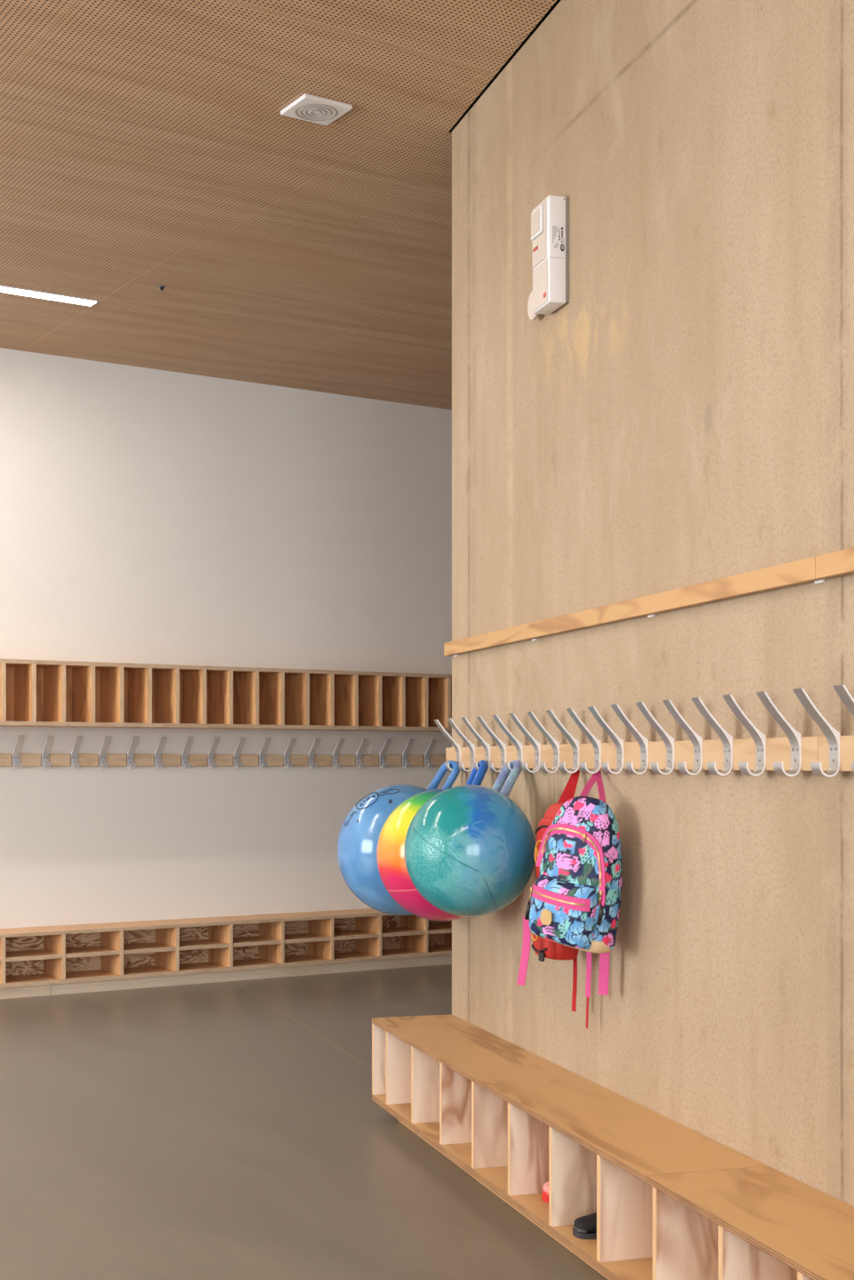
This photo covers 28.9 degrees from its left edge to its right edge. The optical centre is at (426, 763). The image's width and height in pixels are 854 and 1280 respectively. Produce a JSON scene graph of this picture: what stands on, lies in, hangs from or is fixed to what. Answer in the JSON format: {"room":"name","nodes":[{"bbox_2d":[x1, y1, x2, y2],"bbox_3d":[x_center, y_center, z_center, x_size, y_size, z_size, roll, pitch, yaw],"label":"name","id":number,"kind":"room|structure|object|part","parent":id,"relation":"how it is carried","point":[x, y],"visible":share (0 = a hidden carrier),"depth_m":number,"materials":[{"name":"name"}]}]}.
{"room":"kindergarten cloakroom","nodes":[
{"label":"kindergarten cloakroom","id":0,"kind":"room"},
{"bbox_2d":[0,347,451,928],"bbox_3d":[-1.327,-0.639,8.833,16.400,3.539,0.200,0,0,-33],"label":"wall","id":1,"kind":"structure","parent":0,"point":[148,515],"depth_m":8.79,"materials":[{"name":"beige paint"}]},
{"bbox_2d":[0,734,445,768],"bbox_3d":[-1.148,-0.057,8.769,3.027,0.164,0.101,0,0,-33],"label":"coat rack","id":2,"kind":"object","parent":1,"relation":"attached to","point":[104,760],"visible":0.99,"depth_m":8.82,"materials":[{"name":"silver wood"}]},
{"bbox_2d":[0,659,451,732],"bbox_3d":[-1.024,-0.342,8.745,3.484,0.318,0.275,0,0,-33],"label":"shelf","id":3,"kind":"object","parent":1,"relation":"attached to","point":[34,693],"visible":0.79,"depth_m":8.66,"materials":[{"name":"brown wood"}]},
{"bbox_3d":[-1.095,-0.342,8.857,3.484,0.278,0.010,0,0,-33],"label":"panel","id":4,"kind":"part","parent":3,"relation":"part of","materials":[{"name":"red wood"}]},
{"bbox_2d":[0,0,560,410],"bbox_3d":[2.662,-2.067,2.595,16.000,0.016,14.808,0,0,-33],"label":"ceiling","id":5,"kind":"structure","parent":0,"point":[146,145],"depth_m":5.83,"materials":[{"name":"brown wood"}]},
{"bbox_2d":[0,284,98,306],"bbox_3d":[-2.748,-2.056,6.601,3.000,0.006,0.090,0,0,-33],"label":"recessed light","id":6,"kind":"object","parent":5,"relation":"in","point":[5,289],"visible":1,"depth_m":7.28,"materials":[{"name":"white plastic"}]},
{"bbox_2d":[158,285,165,290],"bbox_3d":[-1.144,-2.051,7.154,0.032,0.016,0.032,0,0,-33],"label":"sprinkler","id":7,"kind":"object","parent":5,"relation":"attached to","point":[161,287],"visible":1,"depth_m":7.15,"materials":[{"name":"metal"}]},
{"bbox_2d":[280,93,352,125],"bbox_3d":[-0.348,-2.051,5.203,0.170,0.016,0.166,0,0,-33],"label":"ceiling speaker","id":8,"kind":"object","parent":5,"relation":"attached to","point":[309,108],"visible":1,"depth_m":5.18,"materials":[{"name":"white plastic"}]},
{"bbox_2d":[295,104,337,120],"bbox_3d":[-0.348,-2.045,5.203,0.132,0.004,0.132,0,0,-33],"label":"grille","id":9,"kind":"object","parent":8,"relation":"attached to","point":[307,112],"depth_m":5.20,"materials":[{"name":"grey plastic"}]},
{"bbox_2d":[0,964,607,1279],"bbox_3d":[2.297,1.230,3.909,17.200,0.200,12.400,0,0,-33],"label":"floor","id":10,"kind":"structure","parent":0,"point":[228,1130],"depth_m":4.82,"materials":[{"name":"grey concrete"}]},
{"bbox_2d":[0,908,451,998],"bbox_3d":[-1.215,0.975,8.623,3.930,0.311,0.275,0,0,-33],"label":"shoe shelf","id":11,"kind":"object","parent":10,"relation":"on","point":[42,961],"visible":0.83,"depth_m":8.63,"materials":[{"name":"brown wood"}]},
{"bbox_3d":[-1.973,0.943,8.133,0.283,0.020,0.262,0,0,-33],"label":"shelf","id":12,"kind":"part","parent":11,"relation":"part of","materials":[{"name":"brown wood"}]},
{"bbox_3d":[-1.720,0.943,8.296,0.283,0.020,0.262,0,0,-33],"label":"shelf","id":13,"kind":"part","parent":11,"relation":"part of","materials":[{"name":"brown wood"}]},
{"bbox_3d":[-1.466,0.943,8.458,0.283,0.020,0.262,0,0,-33],"label":"shelf","id":14,"kind":"part","parent":11,"relation":"part of","materials":[{"name":"brown wood"}]},
{"bbox_3d":[-1.213,0.943,8.620,0.283,0.020,0.262,0,0,-33],"label":"shelf","id":15,"kind":"part","parent":11,"relation":"part of","materials":[{"name":"brown wood"}]},
{"bbox_3d":[-1.286,0.945,8.734,3.930,0.220,0.010,0,0,-33],"label":"panel","id":16,"kind":"part","parent":11,"relation":"part of","materials":[{"name":"brown wood"}]},
{"bbox_3d":[-0.959,0.943,8.782,0.283,0.020,0.262,0,0,-33],"label":"shelf","id":17,"kind":"part","parent":11,"relation":"part of","materials":[{"name":"brown wood"}]},
{"bbox_3d":[-0.706,0.943,8.944,0.283,0.020,0.262,0,0,-33],"label":"shelf","id":18,"kind":"part","parent":11,"relation":"part of","materials":[{"name":"brown wood"}]},
{"bbox_3d":[-0.452,0.943,9.106,0.283,0.020,0.262,0,0,-33],"label":"shelf","id":19,"kind":"part","parent":11,"relation":"part of","materials":[{"name":"brown wood"}]},
{"bbox_3d":[-0.199,0.943,9.268,0.283,0.020,0.262,0,0,-33],"label":"shelf","id":20,"kind":"part","parent":11,"relation":"part of","materials":[{"name":"brown wood"}]},
{"bbox_3d":[0.055,0.943,9.430,0.283,0.020,0.262,0,0,-33],"label":"shelf","id":21,"kind":"part","parent":11,"relation":"part of","materials":[{"name":"brown wood"}]},
{"bbox_2d":[371,1014,853,1279],"bbox_3d":[0.558,0.974,3.350,0.270,0.312,4.200,0,0,-17],"label":"bench","id":22,"kind":"object","parent":10,"relation":"on","point":[670,1200],"visible":1,"depth_m":3.72,"materials":[{"name":"brown wood"}]},
{"bbox_3d":[-0.051,0.947,5.351,0.257,0.228,0.018,0,0,-17],"label":"panel","id":23,"kind":"part","parent":22,"relation":"part of","materials":[{"name":"brown wood"}]},
{"bbox_2d":[541,1181,548,1202],"bbox_3d":[0.356,1.014,4.038,0.154,0.094,0.065,0,0,-14],"label":"shoe","id":24,"kind":"object","parent":22,"relation":"on","point":[545,1188],"visible":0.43,"depth_m":4.01,"materials":[{"name":"fabric"}]},
{"bbox_2d":[572,1212,596,1239],"bbox_3d":[0.425,1.020,3.739,0.196,0.080,0.076,0,0,-10],"label":"slipper","id":25,"kind":"object","parent":22,"relation":"on","point":[584,1227],"visible":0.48,"depth_m":3.70,"materials":[{"name":"black fabric"}]},
{"bbox_2d":[451,0,853,1207],"bbox_3d":[3.656,-0.639,0.472,4.000,3.539,11.500,0,0,-17],"label":"wall","id":26,"kind":"structure","parent":0,"point":[686,417],"depth_m":3.78,"materials":[{"name":"beige wood"}]},
{"bbox_2d":[527,194,568,320],"bbox_3d":[0.310,-1.367,4.520,0.071,0.285,0.244,0,0,-17],"label":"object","id":27,"kind":"object","parent":26,"relation":"attached to","point":[550,218],"visible":1,"depth_m":4.41,"materials":[{"name":"white plastic"}]},
{"bbox_2d":[552,225,564,251],"bbox_3d":[0.350,-1.395,4.405,0.033,0.067,0.010,0,0,0],"label":"print","id":28,"kind":"object","parent":27,"relation":"on","point":[558,231],"depth_m":4.41},
{"bbox_3d":[0.357,-1.367,4.473,0.008,0.273,0.116,0,0,-17],"label":"mounting plate","id":29,"kind":"part","parent":27,"relation":"part of","materials":[{"name":"grey plastic"}]},
{"bbox_2d":[434,684,853,777],"bbox_3d":[0.531,-0.057,3.735,0.101,0.164,3.451,0,0,-17],"label":"coat rack","id":30,"kind":"object","parent":26,"relation":"attached to","point":[833,753],"visible":1,"depth_m":3.69,"materials":[{"name":"beige wood"}]},
{"bbox_2d":[337,760,459,915],"bbox_3d":[-0.077,0.234,5.200,0.411,0.486,0.411,0,0,0],"label":"ball","id":31,"kind":"object","parent":30,"relation":"hanging from","point":[360,830],"visible":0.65,"depth_m":5.08,"materials":[{"name":"blue plastic"}]},
{"bbox_2d":[344,810,356,826],"bbox_3d":[-0.237,0.170,5.123,0.048,0.049,0.021,0,0,22],"label":"print","id":32,"kind":"object","parent":31,"relation":"attached to","point":[350,819],"depth_m":5.12},
{"bbox_2d":[355,788,399,809],"bbox_3d":[-0.153,0.111,5.126,0.136,0.064,0.080,0,0,0],"label":"print","id":33,"kind":"object","parent":31,"relation":"attached to","point":[376,799],"depth_m":5.10},
{"bbox_3d":[0.045,0.060,5.245,0.107,0.139,0.081,0,0,-25],"label":"handle","id":34,"kind":"part","parent":31,"relation":"part of","materials":[{"name":"blue plastic"}]},
{"bbox_2d":[376,759,488,921],"bbox_3d":[0.045,0.224,4.820,0.396,0.468,0.396,0,0,0],"label":"ball","id":35,"kind":"object","parent":30,"relation":"hanging from","point":[394,875],"visible":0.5,"depth_m":4.72,"materials":[{"name":"plastic"}]},
{"bbox_3d":[0.137,0.068,4.940,0.077,0.157,0.133,0,0,40],"label":"handle","id":36,"kind":"part","parent":35,"relation":"part of","materials":[{"name":"blue plastic"}]},
{"bbox_2d":[403,760,535,917],"bbox_3d":[0.116,0.201,4.501,0.354,0.421,0.456,0,0,0],"label":"ball","id":37,"kind":"object","parent":30,"relation":"hanging from","point":[469,849],"visible":0.99,"depth_m":4.33,"materials":[{"name":"teal plastic"}]},
{"bbox_3d":[0.212,0.074,4.635,0.078,0.165,0.196,0,0,29],"label":"handle","id":38,"kind":"part","parent":37,"relation":"part of","materials":[{"name":"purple plastic"}]},
{"bbox_2d":[531,770,588,1028],"bbox_3d":[0.338,0.344,4.248,0.132,0.652,0.180,0,0,-6],"label":"backpack","id":39,"kind":"object","parent":30,"relation":"hanging from","point":[543,947],"visible":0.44,"depth_m":4.24,"materials":[{"name":"red fabric"}]},
{"bbox_2d":[516,770,622,997],"bbox_3d":[0.352,0.298,4.067,0.222,0.568,0.287,0,0,-5],"label":"backpack","id":40,"kind":"object","parent":30,"relation":"hanging from","point":[575,899],"visible":1,"depth_m":3.98,"materials":[{"name":"fabric"}]},
{"bbox_2d":[443,547,853,657],"bbox_3d":[0.588,-0.368,3.674,0.026,0.048,3.602,0,0,-17],"label":"batten","id":41,"kind":"object","parent":26,"relation":"attached to","point":[816,569],"visible":1,"depth_m":3.72,"materials":[{"name":"brown wood"}]}
]}

